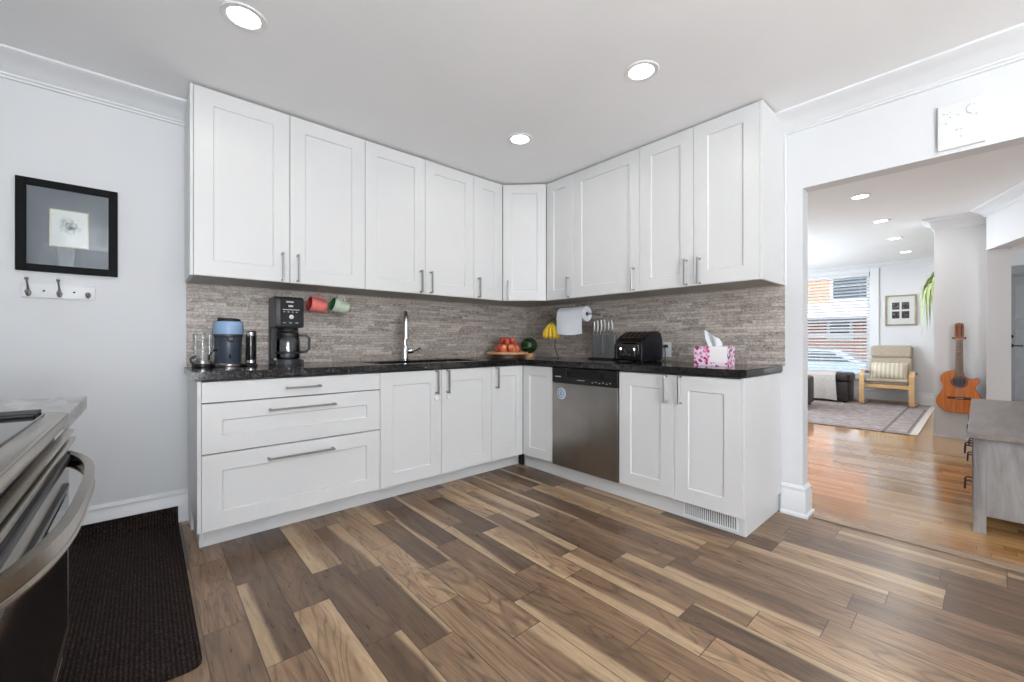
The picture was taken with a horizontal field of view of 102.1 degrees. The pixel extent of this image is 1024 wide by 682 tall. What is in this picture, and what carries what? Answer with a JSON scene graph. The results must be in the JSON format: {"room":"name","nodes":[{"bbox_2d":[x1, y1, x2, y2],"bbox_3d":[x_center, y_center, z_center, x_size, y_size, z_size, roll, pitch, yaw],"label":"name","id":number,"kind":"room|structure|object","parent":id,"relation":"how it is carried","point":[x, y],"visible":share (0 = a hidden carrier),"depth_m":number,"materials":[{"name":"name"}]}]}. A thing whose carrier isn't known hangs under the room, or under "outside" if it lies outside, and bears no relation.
{"room":"kitchen","nodes":[
{"label":"kitchen","id":0,"kind":"room"},
{"bbox_2d":[0,77,187,505],"bbox_3d":[-1.310,-0.152,3.154,4.020,2.445,0.140,0,0,-42],"label":"wall","id":1,"kind":"structure","parent":0,"point":[123,350],"depth_m":2.27,"materials":[{"name":"paint"}]},
{"bbox_2d":[21,277,95,300],"bbox_3d":[-2.325,-0.267,2.124,0.260,0.100,0.057,0,0,-42],"label":"hook rail","id":2,"kind":"object","parent":1,"relation":"attached to","point":[28,290],"visible":1,"depth_m":2.12,"materials":[{"name":"paint"}]},
{"bbox_2d":[15,175,117,276],"bbox_3d":[-2.311,-0.584,2.159,0.366,0.466,0.022,0,0,-42],"label":"framed picture","id":3,"kind":"object","parent":1,"relation":"attached to","point":[60,227],"visible":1,"depth_m":2.15,"materials":[{"name":"wood"}]},
{"bbox_2d":[51,209,86,247],"bbox_3d":[-2.313,-0.584,2.162,0.132,0.184,0.002,0,0,-42],"label":"print","id":4,"kind":"object","parent":3,"relation":"attached to","point":[68,226],"depth_m":2.16},
{"bbox_2d":[0,43,186,126],"bbox_3d":[-2.268,-1.329,2.102,0.990,0.090,0.165,0,0,-42],"label":"trim","id":5,"kind":"structure","parent":1,"relation":"attached to","point":[18,65],"depth_m":2.15,"materials":[{"name":"paint"}]},
{"bbox_2d":[82,488,187,525],"bbox_3d":[-2.309,0.978,2.156,1.000,0.185,0.030,0,0,-42],"label":"baseboard","id":6,"kind":"structure","parent":1,"relation":"attached to","point":[133,506],"depth_m":2.34,"materials":[{"name":"paint"}]},
{"bbox_2d":[185,83,473,301],"bbox_3d":[-1.124,-0.857,2.925,1.848,1.014,0.445,0,0,-42],"label":"wall cabinet","id":7,"kind":"object","parent":1,"relation":"attached to","point":[274,199],"depth_m":2.60,"materials":[{"name":"white wood"}]},
{"bbox_2d":[186,282,525,366],"bbox_3d":[-0.904,-0.099,3.413,2.808,0.509,0.010,0,0,-42],"label":"backsplash","id":8,"kind":"structure","parent":1,"relation":"attached to","point":[371,329],"depth_m":3.19,"materials":[{"name":"grey stone"}]},
{"bbox_2d":[450,176,501,303],"bbox_3d":[-0.317,-0.857,3.640,0.306,1.012,0.445,0,0,-42],"label":"wall cabinet","id":9,"kind":"object","parent":1,"relation":"attached to","point":[487,194],"depth_m":3.51,"materials":[{"name":"white wood"}]},
{"bbox_2d":[479,184,572,307],"bbox_3d":[0.122,-0.857,3.881,0.666,1.012,0.666,0,0,-42],"label":"wall cabinet","id":10,"kind":"object","parent":1,"relation":"attached to","point":[524,207],"depth_m":3.61,"materials":[{"name":"white wood"}]},
{"bbox_2d":[0,0,1023,270],"bbox_3d":[3.142,-1.434,3.316,10.900,0.120,6.300,0,0,-42],"label":"ceiling","id":11,"kind":"structure","parent":0,"point":[447,83],"depth_m":2.07,"materials":[{"name":"paint"}]},
{"bbox_2d":[220,1,266,32],"bbox_3d":[-1.137,-1.373,1.755,0.170,0.010,0.170,0,0,-42],"label":"recessed light","id":12,"kind":"object","parent":11,"relation":"in","point":[242,16],"visible":1,"depth_m":1.75,"materials":[{"name":"white plastic"}]},
{"bbox_2d":[508,133,531,145],"bbox_3d":[0.054,-1.373,2.814,0.170,0.010,0.170,0,0,-42],"label":"recessed light","id":13,"kind":"object","parent":11,"relation":"in","point":[519,139],"visible":1,"depth_m":2.81,"materials":[{"name":"white"}]},
{"bbox_2d":[624,60,658,82],"bbox_3d":[0.659,-1.373,2.107,0.170,0.010,0.170,0,0,-42],"label":"recessed light","id":14,"kind":"object","parent":11,"relation":"in","point":[643,70],"visible":1,"depth_m":2.10,"materials":[{"name":"white plastic"}]},
{"bbox_2d":[849,193,871,199],"bbox_3d":[3.313,-1.373,3.935,0.170,0.010,0.170,0,0,-42],"label":"recessed light","id":15,"kind":"object","parent":11,"relation":"in","point":[866,195],"visible":1,"depth_m":3.93,"materials":[{"name":"white plastic"}]},
{"bbox_2d":[871,219,889,223],"bbox_3d":[4.223,-1.373,4.740,0.170,0.010,0.170,0,0,-42],"label":"recessed light","id":16,"kind":"object","parent":11,"relation":"in","point":[880,220],"visible":1,"depth_m":4.74,"materials":[{"name":"white plastic"}]},
{"bbox_2d":[886,237,902,239],"bbox_3d":[5.126,-1.373,5.540,0.170,0.010,0.170,0,0,-42],"label":"recessed light","id":17,"kind":"object","parent":11,"relation":"in","point":[893,238],"visible":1,"depth_m":5.54,"materials":[{"name":"white plastic"}]},
{"bbox_2d":[920,272,933,326],"bbox_3d":[5.478,-0.688,5.139,0.562,1.370,0.571,0,0,-42],"label":"hanging plant","id":18,"kind":"object","parent":11,"relation":"hanging from","point":[928,294],"visible":0.2,"depth_m":5.24,"materials":[{"name":"green plant"}]},
{"bbox_2d":[167,399,1023,681],"bbox_3d":[3.142,1.121,3.316,10.900,0.100,6.300,0,0,-42],"label":"floor","id":19,"kind":"structure","parent":0,"point":[518,572],"depth_m":1.80,"materials":[{"name":"brown wood"}]},
{"bbox_2d":[0,409,94,681],"bbox_3d":[-0.968,0.607,0.452,0.711,0.926,0.770,0,0,-42],"label":"stove","id":20,"kind":"object","parent":19,"relation":"on","point":[39,526],"visible":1,"depth_m":0.62,"materials":[{"name":"grey metal"}]},
{"bbox_2d":[0,409,68,494],"bbox_3d":[-0.985,0.162,0.430,0.655,0.036,0.760,0,0,-42],"label":"cooktop","id":21,"kind":"object","parent":20,"relation":"in","point":[24,434],"depth_m":0.68,"materials":[{"name":"metal"}]},
{"bbox_2d":[56,506,201,681],"bbox_3d":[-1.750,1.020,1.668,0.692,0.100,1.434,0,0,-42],"label":"door mat","id":22,"kind":"object","parent":19,"relation":"on","point":[132,616],"visible":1,"depth_m":1.66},
{"bbox_2d":[188,372,379,547],"bbox_3d":[-1.385,0.635,2.555,0.936,0.871,0.654,0,0,-42],"label":"drawer unit","id":23,"kind":"object","parent":19,"relation":"on","point":[259,448],"visible":0.95,"depth_m":2.28,"materials":[{"name":"white wood"}]},
{"bbox_2d":[203,455,517,546],"bbox_3d":[-0.779,1.012,2.889,2.216,0.117,0.016,0,0,-42],"label":"toe kick","id":24,"kind":"object","parent":19,"relation":"on","point":[244,529],"visible":0.58,"depth_m":2.61,"materials":[{"name":"white wood"}]},
{"bbox_2d":[379,367,490,488],"bbox_3d":[-0.692,0.579,3.168,0.912,0.746,0.654,0,0,-42],"label":"base cabinet","id":25,"kind":"object","parent":19,"relation":"on","point":[433,422],"visible":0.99,"depth_m":2.90,"materials":[{"name":"white wood"}]},
{"bbox_2d":[184,356,782,380],"bbox_3d":[-0.131,0.174,2.531,2.819,0.041,2.334,0,0,-42],"label":"countertop","id":26,"kind":"structure","parent":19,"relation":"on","point":[675,367],"depth_m":2.58,"materials":[{"name":"black stone"}]},
{"bbox_2d":[189,317,244,366],"bbox_3d":[-1.774,0.006,2.491,0.270,0.295,0.198,0,0,-42],"label":"kitchen appliance","id":27,"kind":"object","parent":26,"relation":"on","point":[227,334],"visible":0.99,"depth_m":2.47,"materials":[{"name":"blue plastic"}]},
{"bbox_2d":[213,362,244,366],"bbox_3d":[-1.720,0.143,2.514,0.160,0.020,0.160,0,0,-42],"label":"drip tray","id":28,"kind":"object","parent":27,"relation":"on","point":[216,364],"depth_m":2.46,"materials":[{"name":"metal"}]},
{"bbox_2d":[245,331,257,365],"bbox_3d":[-1.617,0.046,2.562,0.065,0.215,0.089,0,0,-42],"label":"pepper mill","id":29,"kind":"object","parent":26,"relation":"on","point":[250,360],"visible":0.98,"depth_m":2.53,"materials":[{"name":"silver plastic"}]},
{"bbox_2d":[269,296,310,364],"bbox_3d":[-1.468,-0.066,2.737,0.216,0.438,0.225,0,0,-42],"label":"drip coffee maker","id":30,"kind":"object","parent":26,"relation":"on","point":[286,314],"visible":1,"depth_m":2.69,"materials":[{"name":"black plastic"}]},
{"bbox_2d":[277,327,297,331],"bbox_3d":[-1.469,-0.077,2.706,0.120,0.032,0.120,0,0,-42],"label":"basket","id":31,"kind":"object","parent":30,"relation":"on","point":[279,329],"depth_m":2.66,"materials":[{"name":"black plastic"}]},
{"bbox_2d":[283,301,299,322],"bbox_3d":[-1.424,-0.185,2.667,0.098,0.141,0.002,0,0,-42],"label":"control panel","id":32,"kind":"object","parent":30,"relation":"on","point":[291,309],"depth_m":2.66,"materials":[{"name":"black plastic"}]},
{"bbox_2d":[401,311,420,359],"bbox_3d":[-0.785,-0.042,3.228,0.156,0.390,0.229,0,0,-17],"label":"faucet","id":33,"kind":"object","parent":26,"relation":"on","point":[405,351],"visible":0.98,"depth_m":3.27,"materials":[{"name":"silver metal"}]},
{"bbox_2d":[379,366,482,372],"bbox_3d":[-0.664,0.288,3.142,0.838,0.186,0.353,0,0,-42],"label":"sink","id":34,"kind":"object","parent":26,"relation":"in","point":[479,366],"visible":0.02,"depth_m":2.96,"materials":[{"name":"silver metal"}]},
{"bbox_2d":[379,369,438,372],"bbox_3d":[-0.816,0.288,3.008,0.434,0.186,0.353,0,0,-42],"label":"basin","id":35,"kind":"object","parent":34,"relation":"in","point":[420,369],"depth_m":2.85,"materials":[{"name":"silver metal"}]},
{"bbox_2d":[439,366,482,369],"bbox_3d":[-0.501,0.288,3.286,0.402,0.186,0.353,0,0,-42],"label":"basin","id":36,"kind":"object","parent":34,"relation":"in","point":[479,366],"depth_m":3.15,"materials":[{"name":"silver metal"}]},
{"bbox_2d":[487,352,527,358],"bbox_3d":[-0.041,0.126,3.757,0.374,0.054,0.374,0,0,-42],"label":"serving board","id":37,"kind":"object","parent":26,"relation":"on","point":[502,355],"visible":0.91,"depth_m":3.61,"materials":[{"name":"brown wood"}]},
{"bbox_2d":[495,344,500,351],"bbox_3d":[-0.120,0.060,3.757,0.077,0.078,0.078,0,0,24],"label":"apple","id":38,"kind":"object","parent":37,"relation":"on","point":[497,345],"visible":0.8,"depth_m":3.73,"materials":[{"name":"red food"}]},
{"bbox_2d":[499,345,506,351],"bbox_3d":[-0.080,0.060,3.688,0.077,0.078,0.078,0,0,44],"label":"apple","id":39,"kind":"object","parent":37,"relation":"on","point":[502,348],"visible":0.94,"depth_m":3.66,"materials":[{"name":"red food"}]},
{"bbox_2d":[508,343,515,351],"bbox_3d":[-0.001,0.060,3.689,0.078,0.078,0.077,0,0,13],"label":"apple","id":40,"kind":"object","parent":37,"relation":"on","point":[511,348],"visible":0.94,"depth_m":3.66,"materials":[{"name":"red food"}]},
{"bbox_2d":[503,336,511,344],"bbox_3d":[-0.042,0.000,3.711,0.078,0.082,0.079,0,0,-28],"label":"apple","id":41,"kind":"object","parent":40,"relation":"on","point":[507,341],"visible":0.99,"depth_m":3.68,"materials":[{"name":"red food"}]},
{"bbox_2d":[514,344,519,351],"bbox_3d":[0.038,0.060,3.757,0.078,0.078,0.077,0,0,27],"label":"apple","id":42,"kind":"object","parent":37,"relation":"on","point":[516,345],"visible":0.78,"depth_m":3.73,"materials":[{"name":"red food"}]},
{"bbox_2d":[524,353,534,356],"bbox_3d":[0.164,0.135,3.978,0.120,0.036,0.120,0,0,-42],"label":"stand","id":43,"kind":"object","parent":26,"relation":"on","point":[528,354],"visible":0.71,"depth_m":3.93,"materials":[{"name":"brown wood"}]},
{"bbox_2d":[521,337,536,352],"bbox_3d":[0.164,0.040,3.978,0.162,0.161,0.162,0,0,-42],"label":"watermelon","id":44,"kind":"object","parent":43,"relation":"on","point":[529,345],"visible":0.89,"depth_m":3.92,"materials":[{"name":"green food"}]},
{"bbox_2d":[545,318,560,357],"bbox_3d":[0.378,-0.027,3.797,0.150,0.361,0.149,0,0,-42],"label":"stand","id":45,"kind":"object","parent":26,"relation":"on","point":[554,318],"visible":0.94,"depth_m":3.80,"materials":[{"name":"metal"}]},
{"bbox_2d":[543,320,558,338],"bbox_3d":[0.350,-0.104,3.741,0.111,0.179,0.127,0,0,-42],"label":"banana bunch","id":46,"kind":"object","parent":45,"relation":"hanging from","point":[551,327],"visible":0.98,"depth_m":3.72,"materials":[{"name":"yellow food"}]},
{"bbox_2d":[588,336,615,359],"bbox_3d":[0.773,0.051,3.456,0.120,0.205,0.250,0,0,-42],"label":"stand","id":47,"kind":"object","parent":26,"relation":"on","point":[610,356],"visible":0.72,"depth_m":3.43,"materials":[{"name":"black plastic"}]},
{"bbox_2d":[593,322,595,351],"bbox_3d":[0.701,-0.037,3.515,0.021,0.256,0.024,0,0,-1],"label":"knife","id":48,"kind":"object","parent":47,"relation":"in","point":[594,325],"visible":1,"depth_m":3.51,"materials":[{"name":"silver metal"}]},
{"bbox_2d":[596,321,598,353],"bbox_3d":[0.724,-0.030,3.489,0.021,0.282,0.021,0,0,1],"label":"knife","id":49,"kind":"object","parent":47,"relation":"in","point":[597,334],"visible":1,"depth_m":3.48,"materials":[{"name":"silver metal"}]},
{"bbox_2d":[600,320,602,354],"bbox_3d":[0.748,-0.028,3.461,0.021,0.298,0.027,0,0,-4],"label":"knife","id":50,"kind":"object","parent":47,"relation":"in","point":[601,324],"visible":1,"depth_m":3.46,"materials":[{"name":"silver metal"}]},
{"bbox_2d":[603,320,605,354],"bbox_3d":[0.771,-0.028,3.435,0.021,0.298,0.021,0,0,3],"label":"knife","id":51,"kind":"object","parent":47,"relation":"in","point":[604,334],"visible":1,"depth_m":3.43,"materials":[{"name":"silver metal"}]},
{"bbox_2d":[607,320,609,353],"bbox_3d":[0.795,-0.030,3.409,0.021,0.282,0.021,0,0,1],"label":"knife","id":52,"kind":"object","parent":47,"relation":"in","point":[608,324],"visible":1,"depth_m":3.40,"materials":[{"name":"silver metal"}]},
{"bbox_2d":[611,321,612,352],"bbox_3d":[0.817,-0.033,3.383,0.021,0.269,0.021,0,0,1],"label":"knife","id":53,"kind":"object","parent":47,"relation":"in","point":[611,321],"visible":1,"depth_m":3.38,"materials":[{"name":"silver metal"}]},
{"bbox_2d":[614,331,661,361],"bbox_3d":[0.951,0.039,3.134,0.306,0.228,0.238,0,0,-42],"label":"toaster","id":54,"kind":"object","parent":26,"relation":"on","point":[631,346],"visible":0.98,"depth_m":3.06,"materials":[{"name":"black plastic"}]},
{"bbox_2d":[694,330,734,366],"bbox_3d":[1.265,0.042,2.588,0.115,0.223,0.200,0,0,-42],"label":"tissue box","id":55,"kind":"object","parent":26,"relation":"on","point":[715,353],"visible":0.99,"depth_m":2.55,"materials":[{"name":"pink cardboard"}]},
{"bbox_2d":[483,364,558,461],"bbox_3d":[0.109,0.577,3.677,0.956,0.751,0.954,0,0,-42],"label":"corner base cabinet","id":56,"kind":"object","parent":19,"relation":"on","point":[521,394],"visible":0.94,"depth_m":3.37,"materials":[{"name":"white wood"}]},
{"bbox_2d":[518,454,523,464],"bbox_3d":[0.080,1.013,3.600,0.011,0.116,0.060,0,0,-42],"label":"toe kick gap","id":57,"kind":"object","parent":19,"relation":"on","point":[521,456],"visible":0.64,"depth_m":3.59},
{"bbox_2d":[552,367,623,482],"bbox_3d":[0.721,0.578,3.179,0.581,0.750,0.594,0,0,-42],"label":"dishwasher","id":58,"kind":"object","parent":19,"relation":"on","point":[585,401],"visible":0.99,"depth_m":2.96,"materials":[{"name":"silver metal"}]},
{"bbox_2d":[563,367,623,371],"bbox_3d":[0.733,0.577,3.190,0.548,0.749,0.592,0,0,-42],"label":"tub","id":59,"kind":"object","parent":58,"relation":"in","point":[563,367],"depth_m":3.04,"materials":[{"name":"black plastic"}]},
{"bbox_2d":[525,455,777,536],"bbox_3d":[0.898,1.012,3.094,0.550,0.117,1.758,0,0,-42],"label":"toe kick","id":60,"kind":"object","parent":19,"relation":"on","point":[747,526],"visible":0.58,"depth_m":2.73,"materials":[{"name":"white wood"}]},
{"bbox_2d":[619,371,780,519],"bbox_3d":[1.192,0.576,2.676,0.663,0.753,0.776,0,0,-42],"label":"base cabinet","id":61,"kind":"object","parent":19,"relation":"on","point":[713,443],"visible":0.98,"depth_m":2.42,"materials":[{"name":"white wood"}]},
{"bbox_2d":[683,502,737,532],"bbox_3d":[1.144,1.011,2.395,0.006,0.092,0.310,0,0,-42],"label":"floor vent","id":62,"kind":"object","parent":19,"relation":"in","point":[718,519],"visible":0.77,"depth_m":2.38,"materials":[{"name":"white plastic"}]},
{"bbox_2d":[808,399,933,435],"bbox_3d":[4.917,1.065,6.597,3.130,0.010,2.440,0,0,-42],"label":"area rug","id":63,"kind":"object","parent":19,"relation":"on","point":[897,418],"visible":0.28,"depth_m":5.88,"materials":[{"name":"white fabric"}]},
{"bbox_2d":[808,375,813,403],"bbox_3d":[4.263,0.815,7.253,0.800,0.489,1.550,0,0,-42],"label":"sofa","id":64,"kind":"object","parent":63,"relation":"on","point":[810,377],"visible":0.13,"depth_m":6.81,"materials":[{"name":"leather"}]},
{"bbox_2d":[814,371,854,401],"bbox_3d":[5.630,0.808,7.610,0.560,0.504,0.990,0,0,-42],"label":"sofa","id":65,"kind":"object","parent":63,"relation":"on","point":[844,383],"visible":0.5,"depth_m":7.16,"materials":[{"name":"leather"}]},
{"bbox_2d":[808,369,838,399],"bbox_3d":[5.637,0.781,7.493,0.505,0.492,0.485,0,0,-42],"label":"throw blanket","id":66,"kind":"object","parent":65,"relation":"on","point":[824,380],"visible":0.82,"depth_m":7.29,"materials":[{"name":"fabric"}]},
{"bbox_2d":[835,371,854,381],"bbox_3d":[5.630,0.632,7.610,0.560,0.153,0.990,0,0,-42],"label":"cushion","id":67,"kind":"object","parent":65,"relation":"on","point":[840,376],"depth_m":7.15,"materials":[{"name":"leather"}]},
{"bbox_2d":[859,345,917,407],"bbox_3d":[6.389,0.570,7.008,0.782,0.979,0.674,0,0,-42],"label":"armchair","id":68,"kind":"object","parent":63,"relation":"on","point":[880,354],"visible":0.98,"depth_m":6.98,"materials":[{"name":"brown wood"}]},
{"bbox_2d":[864,378,908,385],"bbox_3d":[6.266,0.682,6.899,0.432,0.127,0.544,0,0,-42],"label":"seat cushion","id":69,"kind":"object","parent":68,"relation":"on","point":[868,381],"depth_m":6.79,"materials":[{"name":"beige fabric"}]},
{"bbox_2d":[869,358,912,379],"bbox_3d":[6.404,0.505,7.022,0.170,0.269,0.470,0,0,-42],"label":"lumbar cushion","id":70,"kind":"object","parent":68,"relation":"on","point":[879,370],"visible":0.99,"depth_m":6.97,"materials":[{"name":"beige fabric"}]},
{"bbox_2d":[870,345,912,357],"bbox_3d":[6.586,0.190,7.183,0.136,0.220,0.544,0,0,-42],"label":"cushion","id":71,"kind":"object","parent":68,"relation":"on","point":[876,351],"depth_m":7.14,"materials":[{"name":"beige fabric"}]},
{"bbox_2d":[812,514,1023,573],"bbox_3d":[2.626,1.067,1.639,0.065,0.007,2.373,0,0,-42],"label":"trim","id":72,"kind":"structure","parent":19,"relation":"on","point":[827,519],"depth_m":2.16,"materials":[{"name":"wood"}]},
{"bbox_2d":[964,398,1023,534],"bbox_3d":[3.472,0.791,2.837,2.060,0.560,0.476,0,0,-42],"label":"media console","id":73,"kind":"object","parent":19,"relation":"on","point":[995,428],"visible":1,"depth_m":2.28,"materials":[{"name":"grey wood"}]},
{"bbox_3d":[-1.407,0.635,0.790,0.500,0.871,0.318,0,0,-42],"label":"countertop","id":74,"kind":"structure","parent":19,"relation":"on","visible":0},
{"bbox_2d":[0,396,86,429],"bbox_3d":[-1.370,0.180,0.861,0.650,0.038,0.386,0,0,-42],"label":"countertop","id":75,"kind":"structure","parent":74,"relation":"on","point":[74,406],"depth_m":1.05,"materials":[{"name":"grey stone"}]},
{"bbox_2d":[778,60,1023,509],"bbox_3d":[2.151,-0.152,2.179,0.110,2.445,5.910,0,0,-42],"label":"wall","id":76,"kind":"structure","parent":0,"point":[899,135],"depth_m":2.35,"materials":[{"name":"paint"}]},
{"bbox_2d":[547,174,596,302],"bbox_3d":[0.528,-0.857,3.597,0.436,1.012,0.295,0,0,-42],"label":"wall cabinet","id":77,"kind":"object","parent":76,"relation":"attached to","point":[560,191],"depth_m":3.49,"materials":[{"name":"white wood"}]},
{"bbox_2d":[526,285,784,365],"bbox_3d":[0.928,-0.099,3.470,0.010,0.509,2.354,0,0,-42],"label":"backsplash","id":78,"kind":"structure","parent":76,"relation":"attached to","point":[751,321],"depth_m":3.03,"materials":[{"name":"grey stone"}]},
{"bbox_2d":[663,342,670,356],"bbox_3d":[1.185,0.065,3.164,0.009,0.115,0.070,0,0,-42],"label":"wall outlet","id":79,"kind":"object","parent":78,"relation":"attached to","point":[667,350],"visible":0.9,"depth_m":3.16,"materials":[{"name":"white plastic"}]},
{"bbox_2d":[573,100,783,300],"bbox_3d":[1.086,-0.857,2.967,0.436,1.014,1.383,0,0,-42],"label":"wall cabinet","id":80,"kind":"object","parent":76,"relation":"attached to","point":[712,191],"depth_m":2.66,"materials":[{"name":"white wood"}]},
{"bbox_2d":[784,135,786,284],"bbox_3d":[1.709,-0.819,2.586,0.012,0.940,0.010,0,0,-42],"label":"trim","id":81,"kind":"structure","parent":76,"relation":"attached to","point":[785,136],"depth_m":2.58,"materials":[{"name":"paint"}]},
{"bbox_2d":[780,482,814,518],"bbox_3d":[0.927,0.978,3.561,0.170,0.185,2.737,0,0,-42],"label":"baseboard","id":82,"kind":"structure","parent":76,"relation":"attached to","point":[796,500],"depth_m":2.54,"materials":[{"name":"paint"}]},
{"bbox_2d":[775,22,1023,135],"bbox_3d":[2.773,-1.329,1.269,0.165,0.090,3.423,0,0,-42],"label":"trim","id":83,"kind":"structure","parent":76,"relation":"attached to","point":[1004,47],"depth_m":2.10,"materials":[{"name":"paint"}]},
{"bbox_2d":[938,94,984,152],"bbox_3d":[2.199,-1.063,2.026,0.021,0.222,0.158,0,0,-42],"label":"wall plaque","id":84,"kind":"object","parent":76,"relation":"attached to","point":[961,123],"visible":1,"depth_m":2.02,"materials":[{"name":"white"}]},
{"bbox_2d":[852,249,1023,392],"bbox_3d":[7.132,-0.152,6.849,0.160,2.445,6.040,0,0,-42],"label":"wall","id":85,"kind":"structure","parent":0,"point":[904,280],"depth_m":7.04,"materials":[{"name":"paint"}]},
{"bbox_2d":[808,267,878,378],"bbox_3d":[6.030,-0.323,8.048,0.200,2.047,1.723,0,0,-42],"label":"window","id":86,"kind":"structure","parent":85,"relation":"in","point":[873,279],"depth_m":7.45,"materials":[{"name":"glass"},{"name":"white painted frame"}]},
{"bbox_2d":[808,272,869,374],"bbox_3d":[5.989,-0.311,8.012,0.054,1.853,1.427,0,0,-42],"label":"window blind","id":87,"kind":"object","parent":86,"relation":"attached to","point":[859,275],"visible":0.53,"depth_m":7.80,"materials":[{"name":"white plastic"}]},
{"bbox_2d":[808,257,933,273],"bbox_3d":[6.055,-1.332,7.869,0.100,0.085,3.085,0,0,-42],"label":"trim","id":88,"kind":"structure","parent":85,"relation":"attached to","point":[925,260],"depth_m":7.30,"materials":[{"name":"paint"}]},
{"bbox_2d":[854,388,933,405],"bbox_3d":[6.259,0.971,7.692,0.030,0.200,3.620,0,0,-42],"label":"baseboard","id":89,"kind":"structure","parent":85,"relation":"attached to","point":[920,398],"depth_m":7.21,"materials":[{"name":"paint"}]},
{"bbox_2d":[885,294,916,325],"bbox_3d":[6.730,-0.531,7.163,0.025,0.532,0.406,0,0,-42],"label":"photo frame","id":90,"kind":"object","parent":85,"relation":"attached to","point":[900,310],"visible":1,"depth_m":7.16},
{"bbox_2d":[892,302,898,309],"bbox_3d":[6.691,-0.609,7.211,0.003,0.124,0.096,0,0,-42],"label":"photo","id":91,"kind":"object","parent":90,"relation":"attached to","point":[895,305],"depth_m":7.21},
{"bbox_2d":[892,311,898,318],"bbox_3d":[6.691,-0.453,7.211,0.003,0.124,0.096,0,0,-42],"label":"photo","id":92,"kind":"object","parent":90,"relation":"attached to","point":[895,314],"depth_m":7.21},
{"bbox_2d":[902,302,908,308],"bbox_3d":[6.773,-0.609,7.118,0.003,0.124,0.096,0,0,-42],"label":"photo","id":93,"kind":"object","parent":90,"relation":"attached to","point":[905,305],"depth_m":7.12},
{"bbox_2d":[902,311,908,317],"bbox_3d":[6.773,-0.453,7.118,0.003,0.124,0.096,0,0,-42],"label":"photo","id":94,"kind":"object","parent":90,"relation":"attached to","point":[905,314],"depth_m":7.12},
{"bbox_2d":[1011,265,1023,401],"bbox_3d":[7.826,-0.029,6.004,0.120,2.200,1.055,0,0,-42],"label":"door","id":95,"kind":"structure","parent":85,"relation":"in","point":[1017,279],"depth_m":6.24,"materials":[{"name":"grey paint"}]},
{"bbox_2d":[934,224,1010,438],"bbox_3d":[5.014,-0.152,4.520,0.440,2.445,0.551,0,0,-42],"label":"wall column","id":96,"kind":"structure","parent":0,"point":[972,282],"depth_m":4.46,"materials":[{"name":"paint"}]},
{"bbox_2d":[933,408,971,439],"bbox_3d":[5.002,0.921,4.628,0.315,0.300,0.398,0,0,-42],"label":"baseboard","id":97,"kind":"structure","parent":96,"relation":"attached to","point":[933,408],"depth_m":4.63,"materials":[{"name":"paint"}]},
{"bbox_2d":[921,212,985,233],"bbox_3d":[4.941,-1.309,4.632,0.400,0.130,0.486,0,0,-42],"label":"trim","id":98,"kind":"structure","parent":96,"relation":"attached to","point":[968,218],"depth_m":4.53,"materials":[{"name":"paint"}]},
{"bbox_3d":[4.849,-0.034,4.483,0.135,0.050,0.104,0,0,-42],"label":"hanger","id":99,"kind":"object","parent":96,"relation":"attached to","visible":0},
{"bbox_2d":[936,323,982,413],"bbox_3d":[4.848,0.289,4.482,0.107,0.978,0.351,0,0,-42],"label":"guitar","id":100,"kind":"object","parent":99,"relation":"hanging from","point":[957,392],"visible":0.96,"depth_m":4.46,"materials":[{"name":"orange wood"}]},
{"bbox_2d":[986,198,1023,249],"bbox_3d":[4.582,-1.158,3.490,0.170,0.433,1.734,0,0,29],"label":"wall header","id":101,"kind":"structure","parent":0,"point":[1004,227],"depth_m":3.99,"materials":[{"name":"paint"}]},
{"bbox_2d":[970,181,1023,217],"bbox_3d":[4.466,-1.332,3.570,0.110,0.085,1.764,0,0,29],"label":"trim","id":102,"kind":"structure","parent":101,"relation":"attached to","point":[1014,194],"depth_m":3.94,"materials":[{"name":"paint"}]},
{"label":"outside","id":103,"kind":"structure","parent":0,"visible":0},
{"bbox_3d":[16.804,1.771,18.885,29.800,0.200,22.000,0,0,-42],"label":"floor","id":104,"kind":"structure","parent":103,"visible":0},
{"bbox_2d":[808,276,866,358],"bbox_3d":[14.970,-2.829,17.261,7.700,9.000,12.800,0,0,-42],"label":"brick house","id":105,"kind":"structure","parent":104,"relation":"on","point":[865,276],"depth_m":15.86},
{"bbox_2d":[808,348,866,373],"bbox_3d":[9.774,0.940,13.210,1.762,1.456,4.401,0,0,-42],"label":"parked car","id":106,"kind":"object","parent":104,"relation":"on","point":[853,371],"visible":0.02,"depth_m":12.28,"materials":[{"name":"silver metal"}]},
{"bbox_3d":[-1.302,-0.328,2.788,0.016,0.046,0.024,0,0,-42],"label":"hook","id":107,"kind":"object","parent":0,"visible":0},
{"bbox_2d":[306,294,327,312],"bbox_3d":[-1.308,-0.254,2.780,0.119,0.128,0.100,0,0,-45],"label":"mug","id":108,"kind":"object","parent":107,"relation":"hanging from","point":[314,304],"visible":1,"depth_m":2.76,"materials":[{"name":"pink ceramic"}]},
{"bbox_3d":[-1.188,-0.328,2.889,0.016,0.046,0.024,0,0,-42],"label":"hook","id":109,"kind":"object","parent":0,"visible":0},
{"bbox_2d":[329,295,349,313],"bbox_3d":[-1.198,-0.253,2.875,0.124,0.131,0.100,0,0,-44],"label":"mug","id":110,"kind":"object","parent":109,"relation":"hanging from","point":[337,305],"visible":1,"depth_m":2.86,"materials":[{"name":"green ceramic"}]},
{"bbox_3d":[0.604,-0.232,3.690,0.181,0.024,0.332,0,0,-42],"label":"paper towel holder","id":111,"kind":"object","parent":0,"visible":0},
{"bbox_2d":[556,306,591,334],"bbox_3d":[0.542,-0.175,3.634,0.142,0.246,0.292,0,0,-42],"label":"paper towel roll","id":112,"kind":"object","parent":111,"relation":"hanging from","point":[569,320],"visible":1,"depth_m":3.57,"materials":[{"name":"paper"}]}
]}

